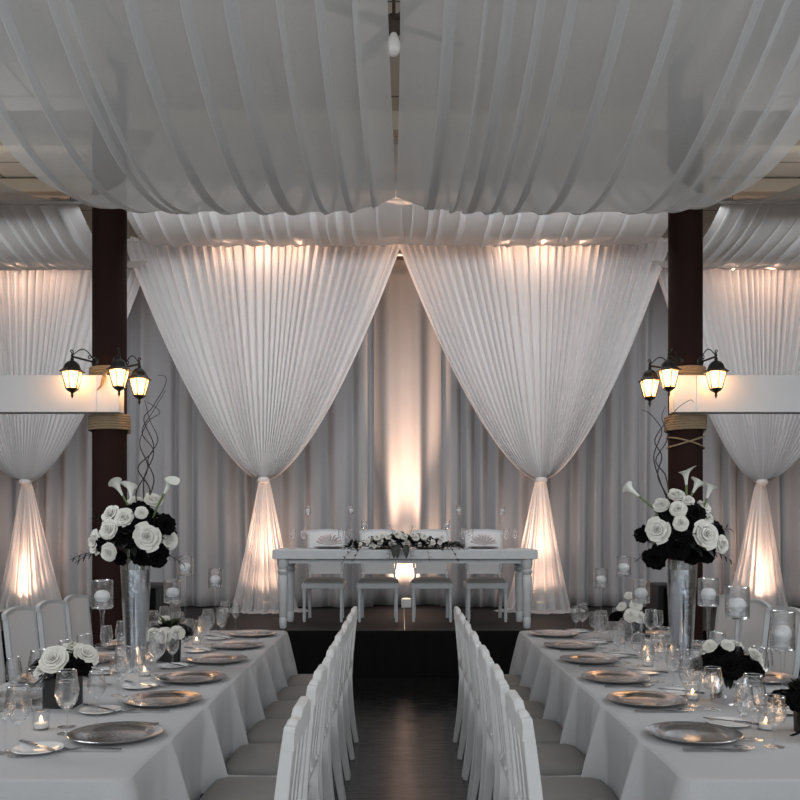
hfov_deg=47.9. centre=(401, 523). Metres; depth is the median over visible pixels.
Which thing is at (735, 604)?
candle
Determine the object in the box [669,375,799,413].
crossbeam
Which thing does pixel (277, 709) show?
seat cushion
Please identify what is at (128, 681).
knife
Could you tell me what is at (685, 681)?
bowl
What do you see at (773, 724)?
bowl
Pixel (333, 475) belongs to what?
curtain
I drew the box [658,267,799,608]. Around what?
drape
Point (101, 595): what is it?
candle
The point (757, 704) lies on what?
knife
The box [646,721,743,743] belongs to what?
charger plate
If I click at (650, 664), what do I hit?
votive candle
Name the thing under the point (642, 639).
bowl
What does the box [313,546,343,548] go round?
charger plate
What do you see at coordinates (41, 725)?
votive candle
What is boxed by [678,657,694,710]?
wine glass
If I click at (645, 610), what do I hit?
bowl
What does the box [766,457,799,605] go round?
curtain
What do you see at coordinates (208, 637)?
bread plate
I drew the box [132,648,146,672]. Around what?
bowl
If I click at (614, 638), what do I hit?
water goblet
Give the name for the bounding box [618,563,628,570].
candle
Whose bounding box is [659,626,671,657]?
water goblet
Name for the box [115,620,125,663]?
wine glass
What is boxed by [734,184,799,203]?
swag
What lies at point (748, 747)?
wine glass
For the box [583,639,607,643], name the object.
bread plate
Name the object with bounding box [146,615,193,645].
centrepiece
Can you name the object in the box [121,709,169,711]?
fork
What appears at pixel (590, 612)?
water goblet
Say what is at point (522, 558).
head table
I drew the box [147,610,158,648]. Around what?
wine glass
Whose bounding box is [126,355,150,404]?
wall lantern
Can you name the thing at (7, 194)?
swag
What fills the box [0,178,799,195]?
trim
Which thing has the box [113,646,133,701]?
wine glass
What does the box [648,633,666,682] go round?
wine glass
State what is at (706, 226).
wall
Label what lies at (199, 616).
water goblet
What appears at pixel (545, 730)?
seat cushion
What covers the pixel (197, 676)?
charger plate
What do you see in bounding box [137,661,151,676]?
votive candle
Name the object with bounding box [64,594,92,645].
upholstered chair
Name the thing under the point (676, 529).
flower arrangement
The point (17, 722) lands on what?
bowl
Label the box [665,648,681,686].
water goblet
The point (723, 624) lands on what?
upholstered chair
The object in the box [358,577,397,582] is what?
seat cushion
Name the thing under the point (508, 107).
swag
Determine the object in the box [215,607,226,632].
water goblet
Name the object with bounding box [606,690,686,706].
charger plate
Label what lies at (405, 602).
uplight
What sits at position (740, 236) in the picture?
swag
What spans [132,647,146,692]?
wine glass
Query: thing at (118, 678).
bowl
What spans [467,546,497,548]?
charger plate
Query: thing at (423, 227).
swag
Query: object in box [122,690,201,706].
charger plate
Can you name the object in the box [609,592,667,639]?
centrepiece
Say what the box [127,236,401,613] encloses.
drape
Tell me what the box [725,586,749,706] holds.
candle stand
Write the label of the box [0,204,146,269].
swag
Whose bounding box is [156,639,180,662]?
pot
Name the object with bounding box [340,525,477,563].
garland
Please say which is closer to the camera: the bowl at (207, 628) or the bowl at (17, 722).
the bowl at (17, 722)
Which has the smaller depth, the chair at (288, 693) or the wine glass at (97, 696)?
the wine glass at (97, 696)
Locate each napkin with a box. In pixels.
[316,534,341,545]
[470,534,495,544]
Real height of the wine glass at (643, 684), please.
0.215 m
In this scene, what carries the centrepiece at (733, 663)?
in the pot at (724, 696)
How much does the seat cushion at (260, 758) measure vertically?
0.050 m
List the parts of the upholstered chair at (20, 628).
rail, backrest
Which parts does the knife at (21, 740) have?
handle, blade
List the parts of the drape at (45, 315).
gathered panel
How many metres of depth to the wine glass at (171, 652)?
4.56 m
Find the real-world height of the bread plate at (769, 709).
0.014 m
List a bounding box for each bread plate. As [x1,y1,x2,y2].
[11,741,64,754]
[79,705,121,714]
[90,668,119,674]
[121,682,157,689]
[156,662,187,668]
[183,648,210,652]
[205,636,229,639]
[569,629,587,632]
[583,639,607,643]
[603,652,631,657]
[629,668,660,674]
[647,648,671,652]
[659,687,695,695]
[706,717,750,727]
[761,706,792,714]
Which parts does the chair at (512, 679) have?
crest rail, leg, leg, carved rail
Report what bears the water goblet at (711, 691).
on the tablecloth at (615, 743)
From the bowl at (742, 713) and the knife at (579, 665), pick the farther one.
the knife at (579, 665)
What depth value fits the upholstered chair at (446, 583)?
10.10 m
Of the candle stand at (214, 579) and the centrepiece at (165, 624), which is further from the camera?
the candle stand at (214, 579)
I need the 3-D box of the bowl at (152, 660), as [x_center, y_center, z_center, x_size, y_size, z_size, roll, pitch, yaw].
[-1.264,0.648,4.565,0.080,0.111,0.080,0,0,0]
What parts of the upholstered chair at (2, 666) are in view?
backrest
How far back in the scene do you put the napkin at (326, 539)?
9.50 m
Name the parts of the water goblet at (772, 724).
stem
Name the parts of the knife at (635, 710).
handle, blade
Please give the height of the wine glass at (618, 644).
0.215 m
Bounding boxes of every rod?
[0,197,82,203]
[719,195,799,203]
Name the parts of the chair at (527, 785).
leg, crest rail, carved rail, leg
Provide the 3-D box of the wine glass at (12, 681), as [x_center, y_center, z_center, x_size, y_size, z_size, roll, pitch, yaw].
[-1.606,0.659,3.726,0.069,0.215,0.069,0,0,0]
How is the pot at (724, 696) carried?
on the tablecloth at (615, 743)
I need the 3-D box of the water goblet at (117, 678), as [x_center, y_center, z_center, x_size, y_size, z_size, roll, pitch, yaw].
[-1.268,0.679,4.028,0.080,0.175,0.080,0,0,0]
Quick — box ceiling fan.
[388,0,399,56]
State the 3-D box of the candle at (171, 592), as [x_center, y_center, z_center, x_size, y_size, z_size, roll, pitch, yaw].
[-1.310,0.391,5.150,0.072,0.056,0.072,0,0,0]
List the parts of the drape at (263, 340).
gathered panel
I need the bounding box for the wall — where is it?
[87,223,711,259]
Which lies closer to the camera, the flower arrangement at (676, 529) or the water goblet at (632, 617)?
the flower arrangement at (676, 529)
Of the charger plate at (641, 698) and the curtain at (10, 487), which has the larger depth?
the curtain at (10, 487)
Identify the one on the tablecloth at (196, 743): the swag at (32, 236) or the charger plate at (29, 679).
the charger plate at (29, 679)
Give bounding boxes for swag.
[0,0,394,215]
[0,183,54,202]
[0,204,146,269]
[127,144,404,246]
[396,0,799,215]
[402,199,667,247]
[653,204,799,269]
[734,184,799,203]
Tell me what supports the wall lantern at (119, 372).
attached to the column at (109, 226)
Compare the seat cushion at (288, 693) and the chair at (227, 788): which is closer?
the chair at (227, 788)
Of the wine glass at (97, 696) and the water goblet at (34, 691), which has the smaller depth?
the wine glass at (97, 696)
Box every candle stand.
[91,579,112,686]
[164,579,181,606]
[178,556,192,636]
[208,568,222,632]
[305,509,311,548]
[498,509,504,548]
[594,568,607,632]
[616,556,630,637]
[632,579,649,659]
[698,578,718,681]
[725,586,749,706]
[770,610,795,668]
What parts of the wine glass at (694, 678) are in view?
stem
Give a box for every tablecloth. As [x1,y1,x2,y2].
[0,630,296,799]
[509,630,799,799]
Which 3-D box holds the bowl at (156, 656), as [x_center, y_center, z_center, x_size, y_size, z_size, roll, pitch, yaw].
[-1.214,0.603,4.468,0.088,0.133,0.088,0,0,0]
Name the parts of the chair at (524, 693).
crest rail, leg, leg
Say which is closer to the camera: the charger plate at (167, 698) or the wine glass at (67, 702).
the wine glass at (67, 702)
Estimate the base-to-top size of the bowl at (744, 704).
0.133 m
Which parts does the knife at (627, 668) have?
handle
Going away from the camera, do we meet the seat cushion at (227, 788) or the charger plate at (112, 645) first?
the seat cushion at (227, 788)
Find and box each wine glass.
[0,687,15,754]
[4,684,31,757]
[5,656,22,710]
[28,649,42,705]
[54,669,79,735]
[76,633,93,682]
[87,670,105,723]
[100,625,112,665]
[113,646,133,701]
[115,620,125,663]
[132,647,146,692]
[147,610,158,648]
[148,631,165,679]
[166,632,178,654]
[180,619,194,660]
[194,620,205,654]
[201,609,214,646]
[218,601,230,634]
[571,606,580,638]
[576,602,588,636]
[593,615,603,650]
[594,610,608,648]
[612,626,624,666]
[617,620,632,663]
[640,639,654,685]
[644,609,657,646]
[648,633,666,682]
[653,610,663,644]
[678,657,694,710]
[682,649,703,706]
[734,683,754,749]
[740,673,765,741]
[749,646,769,701]
[757,647,773,696]
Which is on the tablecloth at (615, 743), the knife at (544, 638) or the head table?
the knife at (544, 638)
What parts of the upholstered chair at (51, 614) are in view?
rail, backrest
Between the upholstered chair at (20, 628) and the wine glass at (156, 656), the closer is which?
the wine glass at (156, 656)
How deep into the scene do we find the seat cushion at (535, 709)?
5.05 m
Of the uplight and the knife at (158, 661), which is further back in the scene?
the uplight
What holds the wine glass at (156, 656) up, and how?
on the tablecloth at (196, 743)
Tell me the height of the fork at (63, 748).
0.010 m
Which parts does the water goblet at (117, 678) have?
stem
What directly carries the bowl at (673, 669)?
on the water goblet at (672, 669)
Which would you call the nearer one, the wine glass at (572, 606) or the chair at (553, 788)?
the chair at (553, 788)
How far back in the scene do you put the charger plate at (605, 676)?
4.46 m
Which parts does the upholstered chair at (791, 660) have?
rail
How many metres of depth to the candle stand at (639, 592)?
5.11 m
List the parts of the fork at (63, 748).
handle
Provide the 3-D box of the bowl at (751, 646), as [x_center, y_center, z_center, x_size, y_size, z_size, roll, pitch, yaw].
[1.555,0.603,3.918,0.088,0.133,0.088,0,0,0]
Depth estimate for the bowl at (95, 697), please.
3.38 m
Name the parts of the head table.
leg, leg, leg, leg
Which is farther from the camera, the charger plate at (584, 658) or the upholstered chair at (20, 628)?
the upholstered chair at (20, 628)
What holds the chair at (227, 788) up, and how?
on the floor
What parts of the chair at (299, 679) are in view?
leg, crest rail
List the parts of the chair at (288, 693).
leg, leg, crest rail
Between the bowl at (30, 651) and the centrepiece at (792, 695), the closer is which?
the centrepiece at (792, 695)
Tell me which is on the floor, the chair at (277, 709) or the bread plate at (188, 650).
the chair at (277, 709)
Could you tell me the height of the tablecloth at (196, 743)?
0.406 m
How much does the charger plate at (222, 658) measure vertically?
0.022 m
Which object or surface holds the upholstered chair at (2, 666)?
on the floor
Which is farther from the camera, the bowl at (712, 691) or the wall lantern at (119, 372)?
the wall lantern at (119, 372)
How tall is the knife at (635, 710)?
0.008 m
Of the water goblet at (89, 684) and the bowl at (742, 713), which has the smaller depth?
the bowl at (742, 713)
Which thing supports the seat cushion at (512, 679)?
on the chair at (512, 679)
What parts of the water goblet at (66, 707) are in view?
stem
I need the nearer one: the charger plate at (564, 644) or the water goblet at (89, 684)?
the water goblet at (89, 684)
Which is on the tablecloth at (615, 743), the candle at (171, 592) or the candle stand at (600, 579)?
the candle stand at (600, 579)
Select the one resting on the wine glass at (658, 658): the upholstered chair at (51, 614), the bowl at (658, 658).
the bowl at (658, 658)
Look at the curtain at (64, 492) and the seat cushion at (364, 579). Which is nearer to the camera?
the seat cushion at (364, 579)
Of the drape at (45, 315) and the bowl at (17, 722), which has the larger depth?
the drape at (45, 315)
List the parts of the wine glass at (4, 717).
stem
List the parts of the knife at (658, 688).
handle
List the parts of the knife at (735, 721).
blade, handle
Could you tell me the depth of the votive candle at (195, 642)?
5.74 m
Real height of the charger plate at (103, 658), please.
0.022 m
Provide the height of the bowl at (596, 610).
0.133 m
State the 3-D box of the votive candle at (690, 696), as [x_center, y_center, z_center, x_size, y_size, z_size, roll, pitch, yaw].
[1.270,0.732,3.930,0.070,0.072,0.070,0,0,0]
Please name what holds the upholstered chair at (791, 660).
on the floor
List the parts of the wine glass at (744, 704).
stem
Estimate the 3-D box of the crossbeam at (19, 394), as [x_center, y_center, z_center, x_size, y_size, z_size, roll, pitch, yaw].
[-5.465,-1.145,7.971,5.970,0.325,0.143,0,0,0]
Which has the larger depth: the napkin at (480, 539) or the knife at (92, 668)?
the napkin at (480, 539)
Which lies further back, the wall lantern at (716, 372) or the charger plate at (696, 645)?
the wall lantern at (716, 372)
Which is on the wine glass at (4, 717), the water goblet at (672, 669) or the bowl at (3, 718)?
the bowl at (3, 718)
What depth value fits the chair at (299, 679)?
6.25 m
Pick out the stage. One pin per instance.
(426, 646)
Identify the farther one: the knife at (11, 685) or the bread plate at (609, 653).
the bread plate at (609, 653)
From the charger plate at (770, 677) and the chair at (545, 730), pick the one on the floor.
the chair at (545, 730)
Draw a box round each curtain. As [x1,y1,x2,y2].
[0,470,35,592]
[36,253,163,606]
[163,342,255,606]
[256,315,373,606]
[373,259,440,604]
[440,346,549,606]
[550,330,639,605]
[639,253,755,606]
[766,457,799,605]
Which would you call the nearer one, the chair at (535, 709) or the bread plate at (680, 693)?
the bread plate at (680, 693)
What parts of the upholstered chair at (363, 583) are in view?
leg, leg, rail, seat frame, backrest, leg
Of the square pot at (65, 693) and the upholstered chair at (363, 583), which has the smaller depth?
the square pot at (65, 693)
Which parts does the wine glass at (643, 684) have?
stem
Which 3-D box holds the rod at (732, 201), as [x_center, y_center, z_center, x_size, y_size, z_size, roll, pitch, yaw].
[4.700,-3.589,8.430,3.440,1.182,0.024,0,0,0]
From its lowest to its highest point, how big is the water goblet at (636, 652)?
0.175 m
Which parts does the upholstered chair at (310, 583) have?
leg, leg, seat frame, rail, backrest, leg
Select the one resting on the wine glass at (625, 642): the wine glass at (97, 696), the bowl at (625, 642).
the bowl at (625, 642)
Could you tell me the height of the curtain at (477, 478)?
4.488 m
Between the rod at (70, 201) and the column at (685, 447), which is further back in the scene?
the rod at (70, 201)
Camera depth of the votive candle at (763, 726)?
3.35 m
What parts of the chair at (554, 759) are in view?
crest rail, leg, carved rail, leg, seat frame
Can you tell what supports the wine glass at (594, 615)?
on the tablecloth at (615, 743)
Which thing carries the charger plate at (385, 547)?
on the head table
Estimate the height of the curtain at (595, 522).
4.488 m
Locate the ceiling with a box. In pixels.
[0,0,799,222]
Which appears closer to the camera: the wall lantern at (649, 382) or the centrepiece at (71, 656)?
the centrepiece at (71, 656)
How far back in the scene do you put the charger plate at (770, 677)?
4.41 m
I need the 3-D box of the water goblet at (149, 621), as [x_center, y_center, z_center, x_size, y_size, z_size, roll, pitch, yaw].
[-1.503,0.679,5.447,0.080,0.175,0.080,0,0,0]
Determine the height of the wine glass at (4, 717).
0.215 m
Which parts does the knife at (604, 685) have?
handle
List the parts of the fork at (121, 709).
handle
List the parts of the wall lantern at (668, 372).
glass pane, bracket arm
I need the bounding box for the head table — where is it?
[272,548,537,628]
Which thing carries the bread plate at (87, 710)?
on the tablecloth at (196, 743)
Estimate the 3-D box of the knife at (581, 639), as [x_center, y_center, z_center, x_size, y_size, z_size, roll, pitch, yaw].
[1.256,0.750,5.789,0.220,0.008,0.019,0,0,38]
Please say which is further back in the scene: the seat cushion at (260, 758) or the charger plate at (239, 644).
the charger plate at (239, 644)
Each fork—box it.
[62,747,121,750]
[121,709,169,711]
[157,685,199,686]
[187,665,224,666]
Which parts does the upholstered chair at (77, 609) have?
rail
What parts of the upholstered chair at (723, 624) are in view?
rail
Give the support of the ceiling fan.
hanging from the ceiling
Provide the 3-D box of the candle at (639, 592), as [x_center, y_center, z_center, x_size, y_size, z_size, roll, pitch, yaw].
[1.365,0.391,5.130,0.072,0.056,0.072,0,0,0]
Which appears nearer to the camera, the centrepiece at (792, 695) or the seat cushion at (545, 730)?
the centrepiece at (792, 695)
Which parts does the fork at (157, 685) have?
handle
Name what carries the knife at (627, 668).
on the bread plate at (637, 671)
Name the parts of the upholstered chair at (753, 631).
backrest, rail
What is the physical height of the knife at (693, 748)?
0.008 m
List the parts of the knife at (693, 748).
handle, blade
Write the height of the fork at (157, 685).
0.010 m
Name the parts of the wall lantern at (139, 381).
bracket arm, glass pane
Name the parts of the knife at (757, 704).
handle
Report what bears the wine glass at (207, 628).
on the tablecloth at (196, 743)
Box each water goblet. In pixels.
[25,666,45,711]
[56,679,77,728]
[83,648,95,686]
[109,655,127,696]
[116,633,126,666]
[144,640,159,675]
[146,621,157,650]
[198,616,209,644]
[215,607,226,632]
[589,612,600,638]
[608,621,620,651]
[631,617,643,643]
[631,633,645,666]
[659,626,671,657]
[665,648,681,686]
[692,640,704,675]
[703,666,722,710]
[762,694,786,748]
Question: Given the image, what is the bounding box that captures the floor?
[5,676,493,799]
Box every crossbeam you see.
[0,375,123,413]
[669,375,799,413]
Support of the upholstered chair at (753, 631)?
on the floor
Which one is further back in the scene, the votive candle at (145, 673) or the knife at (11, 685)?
the votive candle at (145, 673)
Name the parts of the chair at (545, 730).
crest rail, leg, carved rail, leg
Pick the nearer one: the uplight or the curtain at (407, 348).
the uplight
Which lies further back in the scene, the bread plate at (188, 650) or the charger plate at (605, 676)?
the bread plate at (188, 650)
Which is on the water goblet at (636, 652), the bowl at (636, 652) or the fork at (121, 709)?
the bowl at (636, 652)
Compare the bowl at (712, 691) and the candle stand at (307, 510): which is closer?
the bowl at (712, 691)
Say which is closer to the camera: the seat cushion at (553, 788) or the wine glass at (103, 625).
the seat cushion at (553, 788)
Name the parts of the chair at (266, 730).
leg, carved rail, leg, crest rail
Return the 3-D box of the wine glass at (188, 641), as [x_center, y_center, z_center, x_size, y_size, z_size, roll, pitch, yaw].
[-1.206,0.651,5.061,0.088,0.232,0.088,0,0,0]
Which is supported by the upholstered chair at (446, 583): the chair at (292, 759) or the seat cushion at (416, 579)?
the seat cushion at (416, 579)
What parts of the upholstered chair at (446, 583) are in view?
leg, backrest, seat frame, rail, leg, leg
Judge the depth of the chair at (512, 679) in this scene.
6.25 m
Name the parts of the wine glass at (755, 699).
stem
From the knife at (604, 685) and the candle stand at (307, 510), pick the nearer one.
the knife at (604, 685)
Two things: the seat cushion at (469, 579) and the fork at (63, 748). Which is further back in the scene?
the seat cushion at (469, 579)
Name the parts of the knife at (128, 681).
handle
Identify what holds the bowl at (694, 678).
on the wine glass at (694, 678)
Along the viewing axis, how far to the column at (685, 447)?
8.07 m
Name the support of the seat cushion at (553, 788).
on the chair at (553, 788)
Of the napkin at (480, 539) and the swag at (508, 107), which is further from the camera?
the napkin at (480, 539)
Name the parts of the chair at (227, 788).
leg, seat frame, carved rail, crest rail, leg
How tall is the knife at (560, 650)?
0.008 m
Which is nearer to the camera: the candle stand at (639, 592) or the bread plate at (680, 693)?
the bread plate at (680, 693)
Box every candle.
[31,708,50,730]
[94,590,109,601]
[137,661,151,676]
[166,587,178,596]
[180,563,190,570]
[191,634,201,644]
[210,575,220,582]
[596,575,605,582]
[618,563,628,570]
[635,588,647,597]
[641,653,653,666]
[684,682,700,700]
[701,588,715,599]
[728,598,745,610]
[756,709,775,731]
[773,625,791,640]
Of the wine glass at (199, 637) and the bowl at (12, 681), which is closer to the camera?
the bowl at (12, 681)
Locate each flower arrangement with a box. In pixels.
[70,375,184,569]
[622,400,733,569]
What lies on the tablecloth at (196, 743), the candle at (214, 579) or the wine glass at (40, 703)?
the wine glass at (40, 703)
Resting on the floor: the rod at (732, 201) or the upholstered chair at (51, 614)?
the upholstered chair at (51, 614)
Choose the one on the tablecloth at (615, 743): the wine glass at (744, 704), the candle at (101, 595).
the wine glass at (744, 704)
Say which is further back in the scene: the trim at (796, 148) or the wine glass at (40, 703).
the trim at (796, 148)
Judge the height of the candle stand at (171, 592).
0.450 m
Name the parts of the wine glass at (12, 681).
stem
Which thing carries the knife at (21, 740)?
on the bread plate at (25, 749)
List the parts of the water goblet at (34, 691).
stem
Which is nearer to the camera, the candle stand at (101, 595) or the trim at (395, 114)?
the candle stand at (101, 595)
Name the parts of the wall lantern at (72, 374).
glass pane, bracket arm, plate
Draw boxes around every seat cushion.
[200,777,309,799]
[226,743,280,774]
[247,719,287,743]
[264,700,297,718]
[277,686,306,700]
[287,674,312,685]
[304,577,344,582]
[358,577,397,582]
[411,577,451,582]
[465,577,505,582]
[504,674,520,685]
[509,686,531,700]
[523,701,544,718]
[532,719,562,743]
[536,743,584,774]
[541,777,617,799]
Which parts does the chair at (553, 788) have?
leg, crest rail, carved rail, leg, seat frame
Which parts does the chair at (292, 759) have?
leg, crest rail, leg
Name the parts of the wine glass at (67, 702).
stem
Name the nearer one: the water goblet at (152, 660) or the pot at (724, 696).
the pot at (724, 696)
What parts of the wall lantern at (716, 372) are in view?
plate, bracket arm, glass pane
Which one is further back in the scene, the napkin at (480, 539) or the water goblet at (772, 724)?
the napkin at (480, 539)
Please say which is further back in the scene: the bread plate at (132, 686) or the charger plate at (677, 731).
the bread plate at (132, 686)
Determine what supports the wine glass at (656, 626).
on the tablecloth at (615, 743)
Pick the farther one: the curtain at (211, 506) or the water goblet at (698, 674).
the curtain at (211, 506)
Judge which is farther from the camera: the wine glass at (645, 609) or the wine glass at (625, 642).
the wine glass at (645, 609)
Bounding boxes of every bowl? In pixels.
[0,689,15,721]
[4,686,31,725]
[5,658,21,683]
[25,669,45,694]
[28,651,42,681]
[54,670,79,706]
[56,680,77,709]
[87,670,105,700]
[100,625,112,645]
[109,657,127,680]
[113,647,133,677]
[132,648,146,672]
[144,640,159,662]
[148,633,165,658]
[201,610,214,630]
[594,610,608,630]
[617,622,632,644]
[631,634,645,653]
[640,639,654,663]
[644,610,657,630]
[648,633,666,661]
[665,649,681,671]
[678,658,694,684]
[682,649,703,681]
[703,668,722,693]
[734,684,754,716]
[740,674,765,711]
[749,646,769,673]
[762,695,786,728]
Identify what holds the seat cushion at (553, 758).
on the chair at (554, 759)
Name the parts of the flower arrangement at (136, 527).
stem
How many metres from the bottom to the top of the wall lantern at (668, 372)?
0.458 m
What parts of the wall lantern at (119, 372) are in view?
glass pane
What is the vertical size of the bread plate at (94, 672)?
0.014 m
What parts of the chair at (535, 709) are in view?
leg, crest rail, leg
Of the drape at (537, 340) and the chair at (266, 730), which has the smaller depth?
the chair at (266, 730)
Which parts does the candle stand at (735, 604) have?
stem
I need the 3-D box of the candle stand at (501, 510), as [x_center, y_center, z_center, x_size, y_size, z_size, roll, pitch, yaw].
[1.054,0.033,9.450,0.090,0.450,0.090,0,0,0]
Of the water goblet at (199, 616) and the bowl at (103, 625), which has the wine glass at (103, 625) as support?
the bowl at (103, 625)
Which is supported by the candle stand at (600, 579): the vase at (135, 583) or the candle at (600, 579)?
the candle at (600, 579)
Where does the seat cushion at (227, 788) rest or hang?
on the chair at (227, 788)
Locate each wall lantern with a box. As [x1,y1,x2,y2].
[59,349,98,397]
[106,347,131,395]
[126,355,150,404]
[638,357,665,406]
[656,348,682,396]
[697,349,728,397]
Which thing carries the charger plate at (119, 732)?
on the tablecloth at (196, 743)
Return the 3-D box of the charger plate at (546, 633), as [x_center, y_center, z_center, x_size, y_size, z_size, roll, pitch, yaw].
[1.052,0.757,6.190,0.336,0.022,0.336,0,0,-2]
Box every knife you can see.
[11,685,41,686]
[19,739,54,751]
[84,703,115,711]
[92,668,115,672]
[124,680,152,686]
[158,661,183,665]
[544,638,576,638]
[560,650,596,651]
[579,665,619,666]
[581,639,612,642]
[602,652,636,655]
[604,685,650,686]
[627,668,667,672]
[634,709,688,711]
[658,688,704,693]
[682,747,747,750]
[703,717,758,725]
[753,703,789,708]
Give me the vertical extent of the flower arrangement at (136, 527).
1.345 m
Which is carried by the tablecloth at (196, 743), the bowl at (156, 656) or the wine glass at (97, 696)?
the wine glass at (97, 696)
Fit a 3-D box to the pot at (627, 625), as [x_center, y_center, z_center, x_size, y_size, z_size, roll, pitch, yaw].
[1.530,0.708,5.900,0.138,0.120,0.138,0,0,0]
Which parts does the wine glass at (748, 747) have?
stem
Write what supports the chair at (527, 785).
on the floor
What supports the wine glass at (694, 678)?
on the tablecloth at (615, 743)
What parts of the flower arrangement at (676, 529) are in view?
stem, stem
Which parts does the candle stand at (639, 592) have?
stem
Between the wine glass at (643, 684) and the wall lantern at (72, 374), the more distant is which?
the wall lantern at (72, 374)
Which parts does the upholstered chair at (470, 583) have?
leg, leg, rail, backrest, seat frame, leg, leg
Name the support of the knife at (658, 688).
on the bread plate at (680, 693)
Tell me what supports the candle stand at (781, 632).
on the tablecloth at (615, 743)
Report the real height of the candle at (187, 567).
0.056 m
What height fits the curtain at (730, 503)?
4.488 m
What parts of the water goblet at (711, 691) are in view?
stem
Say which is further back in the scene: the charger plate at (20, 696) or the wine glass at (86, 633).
the wine glass at (86, 633)
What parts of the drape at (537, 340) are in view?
gathered panel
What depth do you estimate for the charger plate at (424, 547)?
9.39 m
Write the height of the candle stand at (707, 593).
0.500 m
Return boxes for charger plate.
[0,690,40,705]
[11,673,46,683]
[66,721,163,743]
[95,641,150,648]
[97,653,121,663]
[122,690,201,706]
[157,670,226,683]
[186,653,247,663]
[209,640,263,648]
[227,630,276,636]
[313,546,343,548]
[369,546,390,548]
[413,546,440,548]
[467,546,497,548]
[530,630,578,636]
[543,640,597,648]
[560,653,620,663]
[581,670,650,683]
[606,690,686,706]
[645,630,670,636]
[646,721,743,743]
[656,641,704,648]
[748,671,796,683]
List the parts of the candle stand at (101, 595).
stem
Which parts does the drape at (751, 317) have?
gathered panel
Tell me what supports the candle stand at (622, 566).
on the tablecloth at (615, 743)
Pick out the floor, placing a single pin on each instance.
(405, 749)
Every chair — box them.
[0,627,5,684]
[1,606,40,680]
[35,600,68,655]
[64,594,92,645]
[200,664,327,799]
[226,645,336,799]
[247,631,344,799]
[264,621,349,799]
[274,696,310,799]
[277,613,354,776]
[287,606,358,742]
[301,529,345,621]
[357,529,398,621]
[410,529,452,621]
[453,606,520,755]
[457,613,531,776]
[463,529,508,621]
[463,621,544,799]
[470,631,562,799]
[478,645,584,799]
[490,664,617,799]
[505,690,542,799]
[714,594,741,644]
[738,600,770,663]
[766,606,799,677]
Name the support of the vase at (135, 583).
on the tablecloth at (196, 743)
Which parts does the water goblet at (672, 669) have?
stem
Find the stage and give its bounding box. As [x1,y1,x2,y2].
[0,604,799,676]
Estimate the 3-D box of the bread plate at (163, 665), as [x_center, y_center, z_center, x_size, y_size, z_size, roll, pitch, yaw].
[-1.228,0.761,4.820,0.168,0.014,0.168,0,0,0]
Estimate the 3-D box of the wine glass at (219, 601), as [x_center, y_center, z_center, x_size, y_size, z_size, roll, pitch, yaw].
[-1.230,0.651,6.239,0.088,0.232,0.088,0,0,0]
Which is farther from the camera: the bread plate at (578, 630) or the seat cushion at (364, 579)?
the seat cushion at (364, 579)
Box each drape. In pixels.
[0,268,139,611]
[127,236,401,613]
[398,237,667,613]
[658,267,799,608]
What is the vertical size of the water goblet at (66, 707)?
0.175 m
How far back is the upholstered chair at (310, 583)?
10.11 m
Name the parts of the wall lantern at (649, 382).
glass pane, bracket arm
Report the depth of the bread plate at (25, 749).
3.04 m
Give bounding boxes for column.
[88,207,130,647]
[664,209,706,641]
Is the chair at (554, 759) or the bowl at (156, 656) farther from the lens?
the bowl at (156, 656)
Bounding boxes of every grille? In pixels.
[147,588,155,629]
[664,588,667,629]
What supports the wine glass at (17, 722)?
on the tablecloth at (196, 743)
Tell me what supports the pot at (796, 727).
on the tablecloth at (615, 743)
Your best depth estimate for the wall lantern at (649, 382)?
7.94 m
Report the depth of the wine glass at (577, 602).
6.13 m
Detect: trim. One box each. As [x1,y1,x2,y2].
[0,137,799,151]
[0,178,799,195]
[392,111,398,136]
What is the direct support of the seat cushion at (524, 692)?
on the chair at (524, 693)
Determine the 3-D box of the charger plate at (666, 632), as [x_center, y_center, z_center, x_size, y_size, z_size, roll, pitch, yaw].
[1.757,0.757,6.190,0.336,0.022,0.336,0,0,31]
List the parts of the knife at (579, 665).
handle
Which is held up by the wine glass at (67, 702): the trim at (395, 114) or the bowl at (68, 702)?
the bowl at (68, 702)
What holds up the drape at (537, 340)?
hanging from the rod
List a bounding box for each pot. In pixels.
[42,676,82,708]
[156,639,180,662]
[624,622,645,641]
[709,673,747,705]
[793,711,799,731]
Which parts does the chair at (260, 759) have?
seat frame, leg, carved rail, leg, crest rail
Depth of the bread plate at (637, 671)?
4.63 m
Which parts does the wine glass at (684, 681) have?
stem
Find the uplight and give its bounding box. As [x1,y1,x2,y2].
[401,598,410,607]
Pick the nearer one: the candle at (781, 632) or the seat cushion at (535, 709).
the candle at (781, 632)
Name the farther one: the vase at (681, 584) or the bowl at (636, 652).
the bowl at (636, 652)
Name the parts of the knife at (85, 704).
handle, blade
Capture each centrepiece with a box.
[29,642,98,685]
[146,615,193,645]
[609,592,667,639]
[689,639,765,689]
[767,676,799,735]
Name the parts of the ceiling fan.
lamp shade, blade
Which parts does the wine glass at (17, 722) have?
stem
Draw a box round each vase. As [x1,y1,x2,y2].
[120,565,150,672]
[666,560,697,672]
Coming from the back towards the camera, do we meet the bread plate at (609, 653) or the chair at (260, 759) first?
the bread plate at (609, 653)
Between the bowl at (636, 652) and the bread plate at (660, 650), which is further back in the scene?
the bread plate at (660, 650)
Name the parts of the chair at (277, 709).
leg, carved rail, leg, crest rail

